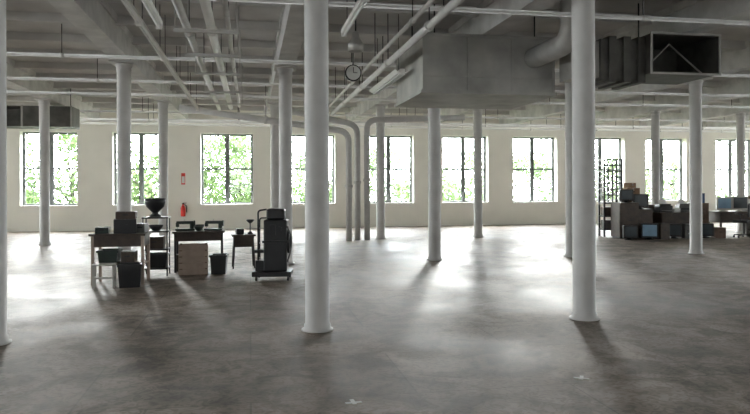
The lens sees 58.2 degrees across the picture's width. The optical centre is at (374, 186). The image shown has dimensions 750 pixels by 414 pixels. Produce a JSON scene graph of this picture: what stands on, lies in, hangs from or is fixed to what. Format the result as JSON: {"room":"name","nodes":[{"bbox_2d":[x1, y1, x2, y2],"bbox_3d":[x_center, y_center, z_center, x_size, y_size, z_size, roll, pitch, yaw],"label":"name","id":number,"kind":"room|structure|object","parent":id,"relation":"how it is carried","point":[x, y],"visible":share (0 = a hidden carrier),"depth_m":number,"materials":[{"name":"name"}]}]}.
{"room":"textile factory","nodes":[
{"label":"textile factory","id":0,"kind":"room"},
{"bbox_2d":[0,222,749,413],"bbox_3d":[3.663,1.671,9.679,41.300,0.303,34.700,0,0,-11],"label":"floor","id":1,"kind":"structure","parent":0,"point":[486,327],"depth_m":7.16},
{"bbox_2d":[0,0,11,345],"bbox_3d":[-3.793,-0.427,6.671,0.440,3.950,0.600,0,0,-11],"label":"support column","id":2,"kind":"structure","parent":1,"relation":"on","point":[4,337],"depth_m":6.65,"materials":[{"name":"paint"}]},
{"bbox_2d":[32,98,55,244],"bbox_3d":[-8.982,-0.409,18.320,0.440,3.950,0.600,0,0,-11],"label":"support column","id":3,"kind":"structure","parent":1,"relation":"on","point":[44,103],"depth_m":18.22,"materials":[{"name":"paint"}]},
{"bbox_2d":[91,263,116,288],"bbox_3d":[-4.183,1.367,10.411,0.340,0.365,0.240,0,0,-15],"label":"step stool","id":4,"kind":"object","parent":1,"relation":"on","point":[93,265],"visible":1,"depth_m":10.33,"materials":[{"name":"white laminate"}]},
{"bbox_2d":[88,231,151,285],"bbox_3d":[-4.098,1.144,10.885,0.860,0.810,0.550,0,0,-7],"label":"work table","id":5,"kind":"object","parent":1,"relation":"on","point":[110,239],"visible":0.84,"depth_m":10.66,"materials":[{"name":"brown wood"}]},
{"bbox_2d":[96,248,122,262],"bbox_3d":[-4.260,1.105,10.824,0.330,0.200,0.390,0,0,-11],"label":"storage bin","id":6,"kind":"object","parent":5,"relation":"on","point":[113,255],"visible":0.99,"depth_m":10.66,"materials":[{"name":"green plastic"}]},
{"bbox_2d":[113,219,136,233],"bbox_3d":[-4.025,0.626,10.866,0.340,0.226,0.344,0,0,-19],"label":"equipment case","id":7,"kind":"object","parent":5,"relation":"on","point":[121,226],"visible":0.86,"depth_m":10.70,"materials":[{"name":"black plastic"}]},
{"bbox_2d":[121,250,137,262],"bbox_3d":[-3.965,1.116,10.877,0.200,0.176,0.364,0,0,-11],"label":"cardboard box","id":8,"kind":"object","parent":5,"relation":"on","point":[126,255],"visible":1,"depth_m":10.71,"materials":[{"name":"brown cardboard"}]},
{"bbox_2d":[109,60,137,267],"bbox_3d":[-4.850,-0.423,13.035,0.440,3.950,0.600,0,0,-11],"label":"support column","id":9,"kind":"structure","parent":1,"relation":"on","point":[123,70],"depth_m":12.92,"materials":[{"name":"paint"}]},
{"bbox_2d":[116,262,142,287],"bbox_3d":[-3.809,1.368,10.480,0.370,0.360,0.330,0,0,-16],"label":"storage bin","id":10,"kind":"object","parent":1,"relation":"on","point":[129,273],"visible":1,"depth_m":10.35,"materials":[{"name":"black plastic"}]},
{"bbox_2d":[142,216,170,275],"bbox_3d":[-3.840,1.033,11.848,0.440,1.030,0.400,0,0,-11],"label":"shelf rack","id":11,"kind":"object","parent":1,"relation":"on","point":[166,248],"visible":0.7,"depth_m":11.70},
{"bbox_2d":[144,198,165,216],"bbox_3d":[-3.862,0.358,11.844,0.360,0.320,0.360,0,0,-11],"label":"urn","id":12,"kind":"object","parent":11,"relation":"on","point":[154,205],"visible":1,"depth_m":11.73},
{"bbox_2d":[145,236,164,248],"bbox_3d":[-3.859,0.971,11.842,0.300,0.206,0.304,0,0,-11],"label":"cardboard box","id":13,"kind":"object","parent":11,"relation":"on","point":[156,242],"visible":0.73,"depth_m":11.71,"materials":[{"name":"brown cardboard"}]},
{"bbox_2d":[145,252,169,267],"bbox_3d":[-3.819,1.283,11.852,0.370,0.240,0.350,0,0,-11],"label":"storage bin","id":14,"kind":"object","parent":11,"relation":"on","point":[157,259],"visible":0.69,"depth_m":11.71,"materials":[{"name":"black plastic"}]},
{"bbox_2d":[153,100,171,242],"bbox_3d":[-5.934,-0.419,18.885,0.440,3.950,0.600,0,0,-11],"label":"support column","id":15,"kind":"structure","parent":1,"relation":"on","point":[162,104],"depth_m":18.78,"materials":[{"name":"paint"}]},
{"bbox_2d":[178,243,207,275],"bbox_3d":[-3.218,1.276,11.953,0.500,0.540,0.320,0,0,-13],"label":"wooden crate","id":16,"kind":"object","parent":1,"relation":"on","point":[193,258],"visible":1,"depth_m":11.81,"materials":[{"name":"brown wood"}]},
{"bbox_2d":[172,229,224,272],"bbox_3d":[-3.261,1.176,12.514,0.920,0.740,0.600,0,0,-13],"label":"work table","id":17,"kind":"object","parent":1,"relation":"on","point":[203,235],"visible":0.91,"depth_m":12.24,"materials":[{"name":"brown wood"}]},
{"bbox_2d":[209,253,228,273],"bbox_3d":[-2.792,1.375,12.072,0.310,0.340,0.330,0,0,-7],"label":"storage bin","id":18,"kind":"object","parent":1,"relation":"on","point":[218,261],"visible":1,"depth_m":11.94,"materials":[{"name":"black plastic"}]},
{"bbox_2d":[231,233,255,268],"bbox_3d":[-2.529,1.224,12.955,0.440,0.641,0.420,0,0,-15],"label":"side table","id":19,"kind":"object","parent":1,"relation":"on","point":[239,240],"visible":0.98,"depth_m":12.79,"materials":[{"name":"brown wood"}]},
{"bbox_2d":[179,86,352,240],"bbox_3d":[-3.001,-0.679,18.869,4.801,4.450,0.221,0,0,-11],"label":"drain pipe","id":20,"kind":"object","parent":1,"relation":"on","point":[266,119],"visible":0.98,"depth_m":19.14,"materials":[{"name":"metal"}]},
{"bbox_2d":[252,208,292,280],"bbox_3d":[-1.700,0.949,11.278,0.661,1.183,0.500,0,0,-2],"label":"machine","id":21,"kind":"object","parent":1,"relation":"on","point":[277,241],"visible":1,"depth_m":11.08,"materials":[{"name":"plastic"}]},
{"bbox_2d":[267,102,278,207],"bbox_3d":[-2.886,-0.430,19.450,0.440,3.950,0.600,0,0,-11],"label":"support column","id":22,"kind":"structure","parent":1,"relation":"on","point":[274,106],"depth_m":19.33,"materials":[{"name":"paint"}]},
{"bbox_2d":[274,65,296,263],"bbox_3d":[-1.802,-0.434,13.600,0.440,3.950,0.600,0,0,-11],"label":"support column","id":23,"kind":"structure","parent":1,"relation":"on","point":[285,71],"depth_m":13.49,"materials":[{"name":"paint"}]},
{"bbox_2d":[302,0,332,332],"bbox_3d":[-0.627,-0.438,7.258,0.440,3.950,0.600,0,0,-11],"label":"support column","id":24,"kind":"structure","parent":1,"relation":"on","point":[316,42],"depth_m":7.15,"materials":[{"name":"paint"}]},
{"bbox_2d":[292,108,360,239],"bbox_3d":[-1.525,-0.376,19.346,2.286,3.833,0.216,0,0,-11],"label":"drain pipe","id":25,"kind":"object","parent":1,"relation":"on","point":[357,182],"visible":0.89,"depth_m":19.46,"materials":[{"name":"metal"}]},
{"bbox_2d":[371,104,389,238],"bbox_3d":[0.162,-0.441,20.015,0.440,3.950,0.600,0,0,-11],"label":"support column","id":26,"kind":"structure","parent":1,"relation":"on","point":[380,108],"depth_m":19.90,"materials":[{"name":"paint"}]},
{"bbox_2d":[363,115,464,239],"bbox_3d":[1.168,-0.311,19.845,3.074,3.684,0.216,0,0,-11],"label":"drain pipe","id":27,"kind":"object","parent":1,"relation":"on","point":[370,121],"visible":1,"depth_m":19.54,"materials":[{"name":"metal"}]},
{"bbox_2d":[427,108,442,260],"bbox_3d":[1.246,-0.444,14.165,0.440,3.950,0.600,0,0,-11],"label":"support column","id":28,"kind":"structure","parent":1,"relation":"on","point":[434,172],"depth_m":14.05,"materials":[{"name":"paint"}]},
{"bbox_2d":[469,109,483,236],"bbox_3d":[3.141,-0.451,20.567,0.440,3.950,0.600,0,0,-11],"label":"support column","id":29,"kind":"structure","parent":1,"relation":"on","point":[477,113],"depth_m":20.45,"materials":[{"name":"paint"}]},
{"bbox_2d":[556,77,571,256],"bbox_3d":[4.294,-0.455,14.729,0.440,3.950,0.600,0,0,-11],"label":"support column","id":30,"kind":"structure","parent":1,"relation":"on","point":[568,86],"depth_m":14.64,"materials":[{"name":"paint"}]},
{"bbox_2d":[569,0,599,320],"bbox_3d":[2.421,-0.449,7.822,0.440,3.950,0.600,0,0,-11],"label":"support column","id":31,"kind":"structure","parent":1,"relation":"on","point":[583,11],"depth_m":7.71,"materials":[{"name":"paint"}]},
{"bbox_2d":[598,159,622,236],"bbox_3d":[7.217,0.330,20.661,0.590,2.360,0.440,0,0,-3],"label":"shelving","id":32,"kind":"object","parent":1,"relation":"on","point":[605,211],"visible":0.82,"depth_m":20.51,"materials":[{"name":"metal"}]},
{"bbox_2d":[611,202,638,237],"bbox_3d":[7.429,0.984,20.023,0.620,1.050,0.530,0,0,-11],"label":"base cabinet","id":33,"kind":"object","parent":1,"relation":"on","point":[622,213],"visible":0.78,"depth_m":19.81,"materials":[{"name":"brown wood"}]},
{"bbox_2d":[622,225,637,239],"bbox_3d":[7.292,1.305,19.378,0.400,0.410,0.436,0,0,4],"label":"monitor","id":34,"kind":"object","parent":1,"relation":"on","point":[628,231],"visible":1,"depth_m":19.16,"materials":[{"name":"black plastic"}]},
{"bbox_2d":[638,209,652,237],"bbox_3d":[7.992,1.082,20.280,0.500,0.850,0.530,0,0,-11],"label":"base cabinet","id":35,"kind":"object","parent":1,"relation":"on","point":[645,215],"visible":0.34,"depth_m":20.04,"materials":[{"name":"brown wood"}]},
{"bbox_2d":[632,194,648,208],"bbox_3d":[8.001,0.434,20.364,0.440,0.446,0.436,0,0,14],"label":"monitor","id":36,"kind":"object","parent":35,"relation":"on","point":[642,199],"visible":0.73,"depth_m":20.15,"materials":[{"name":"black plastic"}]},
{"bbox_2d":[641,223,657,239],"bbox_3d":[7.923,1.275,19.480,0.460,0.464,0.436,0,0,18],"label":"monitor","id":37,"kind":"object","parent":1,"relation":"on","point":[649,231],"visible":1,"depth_m":19.28,"materials":[{"name":"metal"}]},
{"bbox_2d":[644,110,666,203],"bbox_3d":[9.011,-0.471,21.655,0.440,3.950,0.600,0,0,-11],"label":"support column","id":38,"kind":"structure","parent":1,"relation":"on","point":[655,114],"depth_m":21.55,"materials":[{"name":"paint"}]},
{"bbox_2d":[653,223,669,238],"bbox_3d":[8.324,1.278,19.592,0.300,0.456,0.354,0,0,-16],"label":"equipment case","id":39,"kind":"object","parent":1,"relation":"on","point":[663,228],"visible":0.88,"depth_m":19.43,"materials":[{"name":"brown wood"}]},
{"bbox_2d":[653,212,702,223],"bbox_3d":[9.169,1.133,20.514,1.400,0.740,0.600,0,0,-11],"label":"office desk","id":40,"kind":"object","parent":1,"relation":"on","point":[658,217],"visible":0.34,"depth_m":20.22,"materials":[{"name":"brown wood"}]},
{"bbox_2d":[654,200,672,211],"bbox_3d":[8.745,0.575,20.405,0.400,0.380,0.460,0,0,0],"label":"printer","id":41,"kind":"object","parent":40,"relation":"on","point":[661,206],"visible":1,"depth_m":20.30,"materials":[{"name":"black plastic"}]},
{"bbox_2d":[686,77,712,253],"bbox_3d":[7.273,-0.465,15.282,0.440,3.950,0.600,0,0,-11],"label":"support column","id":42,"kind":"structure","parent":1,"relation":"on","point":[695,87],"depth_m":15.17,"materials":[{"name":"paint"}]},
{"bbox_2d":[709,211,749,226],"bbox_3d":[11.265,1.126,21.004,1.500,0.740,0.700,0,0,-4],"label":"office desk","id":43,"kind":"object","parent":1,"relation":"on","point":[721,217],"visible":0.64,"depth_m":20.68,"materials":[{"name":"brown wood"}]},
{"bbox_2d":[716,197,731,211],"bbox_3d":[10.835,0.534,20.991,0.440,0.446,0.436,0,0,14],"label":"monitor","id":44,"kind":"object","parent":43,"relation":"on","point":[722,203],"visible":0.99,"depth_m":20.79,"materials":[{"name":"beige plastic"}]},
{"bbox_2d":[731,196,747,210],"bbox_3d":[11.376,0.523,21.091,0.460,0.464,0.436,0,0,15],"label":"monitor","id":45,"kind":"object","parent":43,"relation":"on","point":[739,203],"visible":0.85,"depth_m":20.89,"materials":[{"name":"beige plastic"}]},
{"bbox_2d":[728,111,749,232],"bbox_3d":[12.059,-0.482,22.220,0.440,3.950,0.600,0,0,-11],"label":"support column","id":46,"kind":"structure","parent":1,"relation":"on","point":[740,116],"depth_m":22.11,"materials":[{"name":"paint"}]},
{"bbox_2d":[6,0,749,110],"bbox_3d":[3.647,-3.078,9.679,41.300,0.300,34.700,0,0,-11],"label":"ceiling","id":47,"kind":"structure","parent":0,"point":[609,6],"depth_m":12.60,"materials":[{"name":"white concrete"}]},
{"bbox_2d":[7,89,79,128],"bbox_3d":[-10.896,-2.277,19.101,4.550,1.200,0.870,0,0,-11],"label":"duct","id":48,"kind":"object","parent":47,"relation":"hanging from","point":[18,117],"visible":0.89,"depth_m":19.08,"materials":[{"name":"metal"}]},
{"bbox_2d":[6,57,100,117],"bbox_3d":[-7.022,-2.641,7.701,0.400,0.500,33.700,0,0,-10],"label":"ceiling beam","id":49,"kind":"structure","parent":47,"relation":"attached to","point":[19,85],"depth_m":17.78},
{"bbox_2d":[47,0,188,118],"bbox_3d":[-3.974,-2.651,8.266,0.400,0.500,33.700,0,0,-10],"label":"ceiling beam","id":50,"kind":"structure","parent":47,"relation":"attached to","point":[96,20],"depth_m":11.36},
{"bbox_2d":[121,0,140,24],"bbox_3d":[-2.807,-2.488,7.414,0.080,0.835,2.400,0,0,-11],"label":"fluorescent light fixture","id":51,"kind":"object","parent":47,"relation":"hanging from","point":[129,6],"visible":1,"depth_m":8.12,"materials":[{"name":"white metal"}]},
{"bbox_2d":[136,2,164,60],"bbox_3d":[-3.255,-2.486,9.833,0.080,0.835,2.400,0,0,-11],"label":"fluorescent light fixture","id":52,"kind":"object","parent":47,"relation":"hanging from","point":[143,27],"visible":0.79,"depth_m":9.59,"materials":[{"name":"white metal"}]},
{"bbox_2d":[141,0,162,29],"bbox_3d":[-2.344,-2.384,6.839,0.080,1.045,2.300,0,0,-11],"label":"fluorescent light fixture","id":53,"kind":"object","parent":47,"relation":"hanging from","point":[148,4],"visible":1,"depth_m":7.41,"materials":[{"name":"white metal"}]},
{"bbox_2d":[161,45,179,82],"bbox_3d":[-3.703,-2.485,12.252,0.080,0.835,2.400,0,0,-11],"label":"fluorescent light fixture","id":54,"kind":"object","parent":47,"relation":"hanging from","point":[167,63],"visible":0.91,"depth_m":12.22,"materials":[{"name":"white metal"}]},
{"bbox_2d":[171,0,220,110],"bbox_3d":[-2.508,-2.459,9.097,0.127,0.895,17.800,0,0,-10],"label":"ceiling pipe","id":55,"kind":"object","parent":47,"relation":"hanging from","point":[178,5],"depth_m":9.43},
{"bbox_2d":[6,31,402,53],"bbox_3d":[2.780,-2.850,14.359,40.300,0.150,0.120,0,0,-10],"label":"joist","id":56,"kind":"object","parent":47,"relation":"attached to","point":[10,36],"depth_m":13.08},
{"bbox_2d":[173,2,237,34],"bbox_3d":[-2.171,-2.442,8.651,0.800,0.930,0.060,0,0,-11],"label":"hanger","id":57,"kind":"object","parent":47,"relation":"hanging from","point":[181,30],"visible":1,"depth_m":8.63,"materials":[{"name":"metal"}]},
{"bbox_2d":[185,4,239,57],"bbox_3d":[-2.463,-2.441,10.224,0.800,0.930,0.060,0,0,-11],"label":"hanger","id":58,"kind":"object","parent":47,"relation":"hanging from","point":[186,53],"visible":0.85,"depth_m":10.21,"materials":[{"name":"metal"}]},
{"bbox_2d":[199,0,232,109],"bbox_3d":[-2.213,-2.473,9.151,0.152,0.868,17.800,0,0,-10],"label":"ceiling pipe","id":59,"kind":"object","parent":47,"relation":"hanging from","point":[206,6],"depth_m":9.75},
{"bbox_2d":[194,30,240,75],"bbox_3d":[-2.773,-2.440,11.896,0.800,0.930,0.060,0,0,-11],"label":"hanger","id":60,"kind":"object","parent":47,"relation":"hanging from","point":[195,72],"visible":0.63,"depth_m":11.88,"materials":[{"name":"metal"}]},
{"bbox_2d":[222,0,239,106],"bbox_3d":[-1.997,-2.510,9.192,0.089,0.796,17.800,0,0,-10],"label":"ceiling pipe","id":61,"kind":"object","parent":47,"relation":"hanging from","point":[225,3],"depth_m":9.89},
{"bbox_2d":[264,4,303,116],"bbox_3d":[-0.926,-2.662,8.831,0.400,0.500,33.700,0,0,-10],"label":"ceiling beam","id":62,"kind":"structure","parent":47,"relation":"attached to","point":[289,41],"depth_m":11.36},
{"bbox_2d":[345,53,360,81],"bbox_3d":[-0.401,-2.424,12.327,0.300,0.980,0.096,0,0,-11],"label":"clock","id":63,"kind":"object","parent":47,"relation":"hanging from","point":[352,72],"visible":0.94,"depth_m":12.29,"materials":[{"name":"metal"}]},
{"bbox_2d":[341,0,369,36],"bbox_3d":[-0.256,-2.467,8.192,0.080,0.895,1.800,0,0,-11],"label":"fluorescent light fixture","id":64,"kind":"object","parent":47,"relation":"hanging from","point":[359,5],"visible":1,"depth_m":8.14,"materials":[{"name":"white metal"}]},
{"bbox_2d":[348,0,363,52],"bbox_3d":[-0.289,-2.464,10.017,0.240,0.900,0.240,0,0,-11],"label":"pendant lamp","id":65,"kind":"object","parent":47,"relation":"hanging from","point":[355,45],"visible":0.99,"depth_m":9.95,"materials":[{"name":"metal"}]},
{"bbox_2d":[7,89,708,107],"bbox_3d":[1.350,-2.845,22.077,40.300,0.150,0.120,0,0,-10],"label":"joist","id":66,"kind":"object","parent":47,"relation":"attached to","point":[7,89],"depth_m":20.92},
{"bbox_2d":[36,73,684,92],"bbox_3d":[1.922,-2.847,18.990,40.300,0.150,0.120,0,0,-10],"label":"joist","id":67,"kind":"object","parent":47,"relation":"attached to","point":[43,75],"depth_m":17.79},
{"bbox_2d":[7,102,723,118],"bbox_3d":[0.777,-2.843,25.165,40.300,0.150,0.120,0,0,-10],"label":"joist","id":68,"kind":"object","parent":47,"relation":"attached to","point":[95,105],"depth_m":24.12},
{"bbox_2d":[13,61,721,86],"bbox_3d":[2.208,-2.848,17.446,40.300,0.150,0.120,0,0,-10],"label":"joist","id":69,"kind":"object","parent":47,"relation":"attached to","point":[18,64],"depth_m":16.11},
{"bbox_2d":[6,11,745,49],"bbox_3d":[3.066,-2.851,12.815,40.300,0.150,0.120,0,0,-10],"label":"joist","id":70,"kind":"object","parent":47,"relation":"attached to","point":[11,16],"depth_m":11.79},
{"bbox_2d":[6,24,749,76],"bbox_3d":[2.965,-2.611,13.366,40.100,0.628,0.078,0,0,-11],"label":"pipe","id":71,"kind":"object","parent":47,"relation":"hanging from","point":[61,55],"visible":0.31,"depth_m":12.15,"materials":[{"name":"metal"}]},
{"bbox_2d":[6,59,749,96],"bbox_3d":[2.455,-2.610,16.119,40.100,0.628,0.078,0,0,-11],"label":"pipe","id":72,"kind":"object","parent":47,"relation":"hanging from","point":[97,79],"visible":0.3,"depth_m":15.11,"materials":[{"name":"metal"}]},
{"bbox_2d":[6,48,749,77],"bbox_3d":[2.494,-2.849,15.903,40.300,0.150,0.120,0,0,-10],"label":"joist","id":73,"kind":"object","parent":47,"relation":"attached to","point":[29,50],"depth_m":14.58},
{"bbox_2d":[7,91,749,107],"bbox_3d":[2.054,-2.608,18.282,40.100,0.628,0.078,0,0,-11],"label":"pipe","id":74,"kind":"object","parent":47,"relation":"hanging from","point":[25,92],"visible":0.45,"depth_m":17.40,"materials":[{"name":"metal"}]},
{"bbox_2d":[7,96,749,114],"bbox_3d":[1.063,-2.844,23.621,40.300,0.150,0.120,0,0,-10],"label":"joist","id":75,"kind":"object","parent":47,"relation":"attached to","point":[9,98],"depth_m":22.37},
{"bbox_2d":[329,0,435,107],"bbox_3d":[0.239,-2.501,9.911,0.076,0.829,18.400,0,0,-10],"label":"ceiling pipe","id":76,"kind":"object","parent":47,"relation":"hanging from","point":[412,20],"depth_m":9.80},
{"bbox_2d":[369,14,407,94],"bbox_3d":[0.224,-2.378,12.298,0.260,1.075,2.500,0,0,-11],"label":"fluorescent light fixture","id":77,"kind":"object","parent":47,"relation":"hanging from","point":[394,75],"visible":0.97,"depth_m":11.96,"materials":[{"name":"white metal"}]},
{"bbox_2d":[53,82,739,102],"bbox_3d":[1.636,-2.846,20.534,40.300,0.150,0.120,0,0,-10],"label":"joist","id":78,"kind":"object","parent":47,"relation":"attached to","point":[69,85],"depth_m":19.41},
{"bbox_2d":[330,0,463,115],"bbox_3d":[0.456,-2.459,9.951,0.127,0.915,18.400,0,0,-10],"label":"ceiling pipe","id":79,"kind":"object","parent":47,"relation":"hanging from","point":[429,25],"depth_m":9.93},
{"bbox_2d":[80,100,749,130],"bbox_3d":[1.107,-2.512,23.395,40.100,0.813,0.130,0,0,-11],"label":"pipe","id":80,"kind":"object","parent":47,"relation":"hanging from","point":[148,120],"visible":0.66,"depth_m":23.46,"materials":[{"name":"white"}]},
{"bbox_2d":[80,110,749,132],"bbox_3d":[0.623,-2.585,26.001,40.100,0.664,0.091,0,0,-11],"label":"pipe","id":81,"kind":"object","parent":47,"relation":"hanging from","point":[239,125],"visible":0.63,"depth_m":26.18,"materials":[{"name":"white metal"}]},
{"bbox_2d":[80,97,749,122],"bbox_3d":[1.325,-2.606,22.215,40.100,0.628,0.078,0,0,-11],"label":"pipe","id":82,"kind":"object","parent":47,"relation":"hanging from","point":[142,111],"visible":0.4,"depth_m":22.19,"materials":[{"name":"metal"}]},
{"bbox_2d":[85,104,749,127],"bbox_3d":[0.887,-2.604,24.575,40.100,0.628,0.078,0,0,-11],"label":"pipe","id":83,"kind":"object","parent":47,"relation":"hanging from","point":[153,104],"visible":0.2,"depth_m":24.89,"materials":[{"name":"metal"}]},
{"bbox_2d":[96,0,749,29],"bbox_3d":[3.352,-2.852,11.271,40.300,0.150,0.120,0,0,-10],"label":"joist","id":84,"kind":"object","parent":47,"relation":"attached to","point":[192,2],"depth_m":10.69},
{"bbox_2d":[345,0,560,121],"bbox_3d":[2.122,-2.672,9.396,0.400,0.500,33.700,0,0,-10],"label":"ceiling beam","id":85,"kind":"structure","parent":47,"relation":"attached to","point":[484,23],"depth_m":10.52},
{"bbox_2d":[210,0,749,24],"bbox_3d":[3.712,-2.614,9.334,40.100,0.628,0.078,0,0,-11],"label":"pipe","id":86,"kind":"object","parent":47,"relation":"hanging from","point":[642,17],"visible":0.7,"depth_m":8.96,"materials":[{"name":"metal"}]},
{"bbox_2d":[395,0,571,108],"bbox_3d":[1.778,-2.196,10.944,2.260,1.450,3.390,0,0,-11],"label":"air handling plenum","id":87,"kind":"object","parent":47,"relation":"hanging from","point":[445,70],"visible":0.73,"depth_m":10.72,"materials":[{"name":"metal"}]},
{"bbox_2d":[423,0,749,122],"bbox_3d":[5.170,-2.683,9.961,0.400,0.500,33.700,0,0,-10],"label":"ceiling beam","id":88,"kind":"structure","parent":47,"relation":"attached to","point":[699,9],"depth_m":10.55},
{"bbox_2d":[498,40,749,123],"bbox_3d":[8.218,-2.694,10.526,0.400,0.500,33.700,0,0,-10],"label":"ceiling beam","id":89,"kind":"structure","parent":47,"relation":"attached to","point":[732,60],"depth_m":18.14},
{"bbox_2d":[559,3,720,89],"bbox_3d":[4.127,-2.264,10.698,2.250,1.330,1.070,0,0,-11],"label":"duct","id":90,"kind":"object","parent":47,"relation":"hanging from","point":[656,57],"visible":0.88,"depth_m":10.43,"materials":[{"name":"metal"}]},
{"bbox_2d":[595,77,749,123],"bbox_3d":[11.266,-2.704,11.091,0.400,0.500,33.700,0,0,-10],"label":"ceiling beam","id":91,"kind":"structure","parent":47,"relation":"attached to","point":[740,86],"depth_m":20.93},
{"bbox_2d":[639,97,749,125],"bbox_3d":[14.314,-2.715,11.655,0.400,0.500,33.700,0,0,-10],"label":"ceiling beam","id":92,"kind":"structure","parent":47,"relation":"attached to","point":[711,112],"depth_m":24.02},
{"bbox_2d":[706,114,749,126],"bbox_3d":[17.362,-2.726,12.220,0.400,0.500,33.700,0,0,-10],"label":"ceiling beam","id":93,"kind":"structure","parent":47,"relation":"attached to","point":[747,117],"depth_m":27.50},
{"bbox_2d":[7,108,749,227],"bbox_3d":[0.539,-0.692,26.492,41.300,4.450,0.500,0,0,-11],"label":"wall","id":94,"kind":"structure","parent":0,"point":[95,143],"depth_m":25.87,"materials":[{"name":"paint"}]},
{"bbox_2d":[20,132,76,206],"bbox_3d":[-11.639,-0.642,24.154,1.900,2.665,0.460,0,0,-11],"label":"window","id":95,"kind":"structure","parent":94,"relation":"in","point":[52,150],"depth_m":24.28,"materials":[{"name":"paint"}]},
{"bbox_2d":[112,133,157,205],"bbox_3d":[-8.591,-0.652,24.719,1.900,2.665,0.460,0,0,-11],"label":"window","id":96,"kind":"structure","parent":94,"relation":"in","point":[141,168],"depth_m":24.84,"materials":[{"name":"paint"}]},
{"bbox_2d":[201,134,252,204],"bbox_3d":[-5.543,-0.663,25.284,1.900,2.665,0.460,0,0,-11],"label":"window","id":97,"kind":"structure","parent":94,"relation":"in","point":[227,151],"depth_m":25.41,"materials":[{"name":"paint"}]},
{"bbox_2d":[7,220,600,231],"bbox_3d":[0.595,1.463,26.232,40.300,0.140,0.030,0,0,-11],"label":"baseboard","id":98,"kind":"structure","parent":94,"relation":"attached to","point":[560,221],"depth_m":25.85,"materials":[{"name":"paint"}]},
{"bbox_2d":[292,135,334,203],"bbox_3d":[-2.495,-0.674,25.849,1.900,2.665,0.460,0,0,-11],"label":"window","id":99,"kind":"structure","parent":94,"relation":"in","point":[293,136],"depth_m":25.96,"materials":[{"name":"paint"}]},
{"bbox_2d":[370,136,411,203],"bbox_3d":[0.553,-0.684,26.414,1.900,2.665,0.460,0,0,-11],"label":"window","id":100,"kind":"structure","parent":94,"relation":"in","point":[388,184],"depth_m":26.58,"materials":[{"name":"paint"}]},
{"bbox_2d":[442,136,488,202],"bbox_3d":[3.572,-0.695,26.973,1.900,2.665,0.460,0,0,-11],"label":"window","id":101,"kind":"structure","parent":94,"relation":"in","point":[462,168],"depth_m":27.11,"materials":[{"name":"paint"}]},
{"bbox_2d":[513,137,555,202],"bbox_3d":[6.473,-0.705,27.511,1.900,2.665,0.460,0,0,-11],"label":"window","id":102,"kind":"structure","parent":94,"relation":"in","point":[531,153],"depth_m":27.65,"materials":[{"name":"paint"}]},
{"bbox_2d":[595,138,620,201],"bbox_3d":[9.442,-0.716,28.061,1.900,2.665,0.460,0,0,-11],"label":"window","id":103,"kind":"structure","parent":94,"relation":"in","point":[599,140],"depth_m":28.24,"materials":[{"name":"paint"}]},
{"bbox_2d":[646,139,685,201],"bbox_3d":[12.244,-0.725,28.580,1.900,2.665,0.460,0,0,-11],"label":"window","id":104,"kind":"structure","parent":94,"relation":"in","point":[661,140],"depth_m":28.80,"materials":[{"name":"paint"}]},
{"bbox_2d":[716,139,749,196],"bbox_3d":[15.489,-0.737,29.182,1.900,2.665,0.460,0,0,-11],"label":"window","id":105,"kind":"structure","parent":94,"relation":"in","point":[729,154],"depth_m":29.32,"materials":[{"name":"paint"}]},
{"label":"outside","id":106,"kind":"structure","parent":0,"visible":0},
{"bbox_3d":[-0.448,5.637,84.835,210.000,0.200,113.000,0,0,-10],"label":"ground","id":107,"kind":"structure","parent":106,"visible":0},
{"bbox_2d":[26,134,157,203],"bbox_3d":[-15.433,0.945,32.639,9.005,9.288,8.751,0,0,-30],"label":"tree","id":108,"kind":"object","parent":107,"relation":"on","point":[73,142],"visible":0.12,"depth_m":32.47,"materials":[{"name":"green plant"}]},
{"bbox_2d":[59,135,240,202],"bbox_3d":[-10.917,1.299,31.285,9.274,8.548,7.852,0,0,-6],"label":"tree","id":109,"kind":"object","parent":107,"relation":"on","point":[148,185],"visible":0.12,"depth_m":30.94,"materials":[{"name":"green plant"}]},
{"bbox_2d":[204,136,303,201],"bbox_3d":[-7.038,0.985,33.478,7.894,9.149,7.725,0,0,-17],"label":"tree","id":110,"kind":"object","parent":107,"relation":"on","point":[243,188],"visible":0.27,"depth_m":31.72,"materials":[{"name":"green plant"}]},
{"bbox_2d":[292,137,402,201],"bbox_3d":[-2.393,1.206,36.480,8.732,8.674,9.261,0,0,-2],"label":"tree","id":111,"kind":"object","parent":107,"relation":"on","point":[300,164],"visible":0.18,"depth_m":35.02,"materials":[{"name":"green plant"}]},
{"bbox_2d":[370,138,520,200],"bbox_3d":[2.949,1.121,34.601,8.598,8.806,6.923,0,0,-19],"label":"tree","id":112,"kind":"object","parent":107,"relation":"on","point":[451,196],"visible":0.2,"depth_m":34.07,"materials":[{"name":"green plant"}]},
{"bbox_2d":[442,139,550,200],"bbox_3d":[6.987,1.003,37.890,10.040,9.015,8.656,0,0,-17],"label":"tree","id":113,"kind":"object","parent":107,"relation":"on","point":[525,156],"visible":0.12,"depth_m":37.21,"materials":[{"name":"green plant"}]},
{"bbox_2d":[522,140,677,199],"bbox_3d":[13.216,1.371,37.073,9.517,8.236,8.104,0,0,-16],"label":"tree","id":114,"kind":"object","parent":107,"relation":"on","point":[537,156],"visible":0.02,"depth_m":37.31,"materials":[{"name":"green plant"}]},
{"bbox_2d":[596,141,746,198],"bbox_3d":[17.401,0.598,38.520,10.206,9.753,8.313,0,0,-2],"label":"tree","id":115,"kind":"object","parent":107,"relation":"on","point":[671,193],"visible":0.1,"depth_m":37.77,"materials":[{"name":"green plant"}]},
{"bbox_2d":[675,141,746,196],"bbox_3d":[21.893,0.544,39.078,9.607,9.830,8.932,0,0,5],"label":"tree","id":116,"kind":"object","parent":107,"relation":"on","point":[732,141],"visible":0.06,"depth_m":39.33,"materials":[{"name":"green plant"}]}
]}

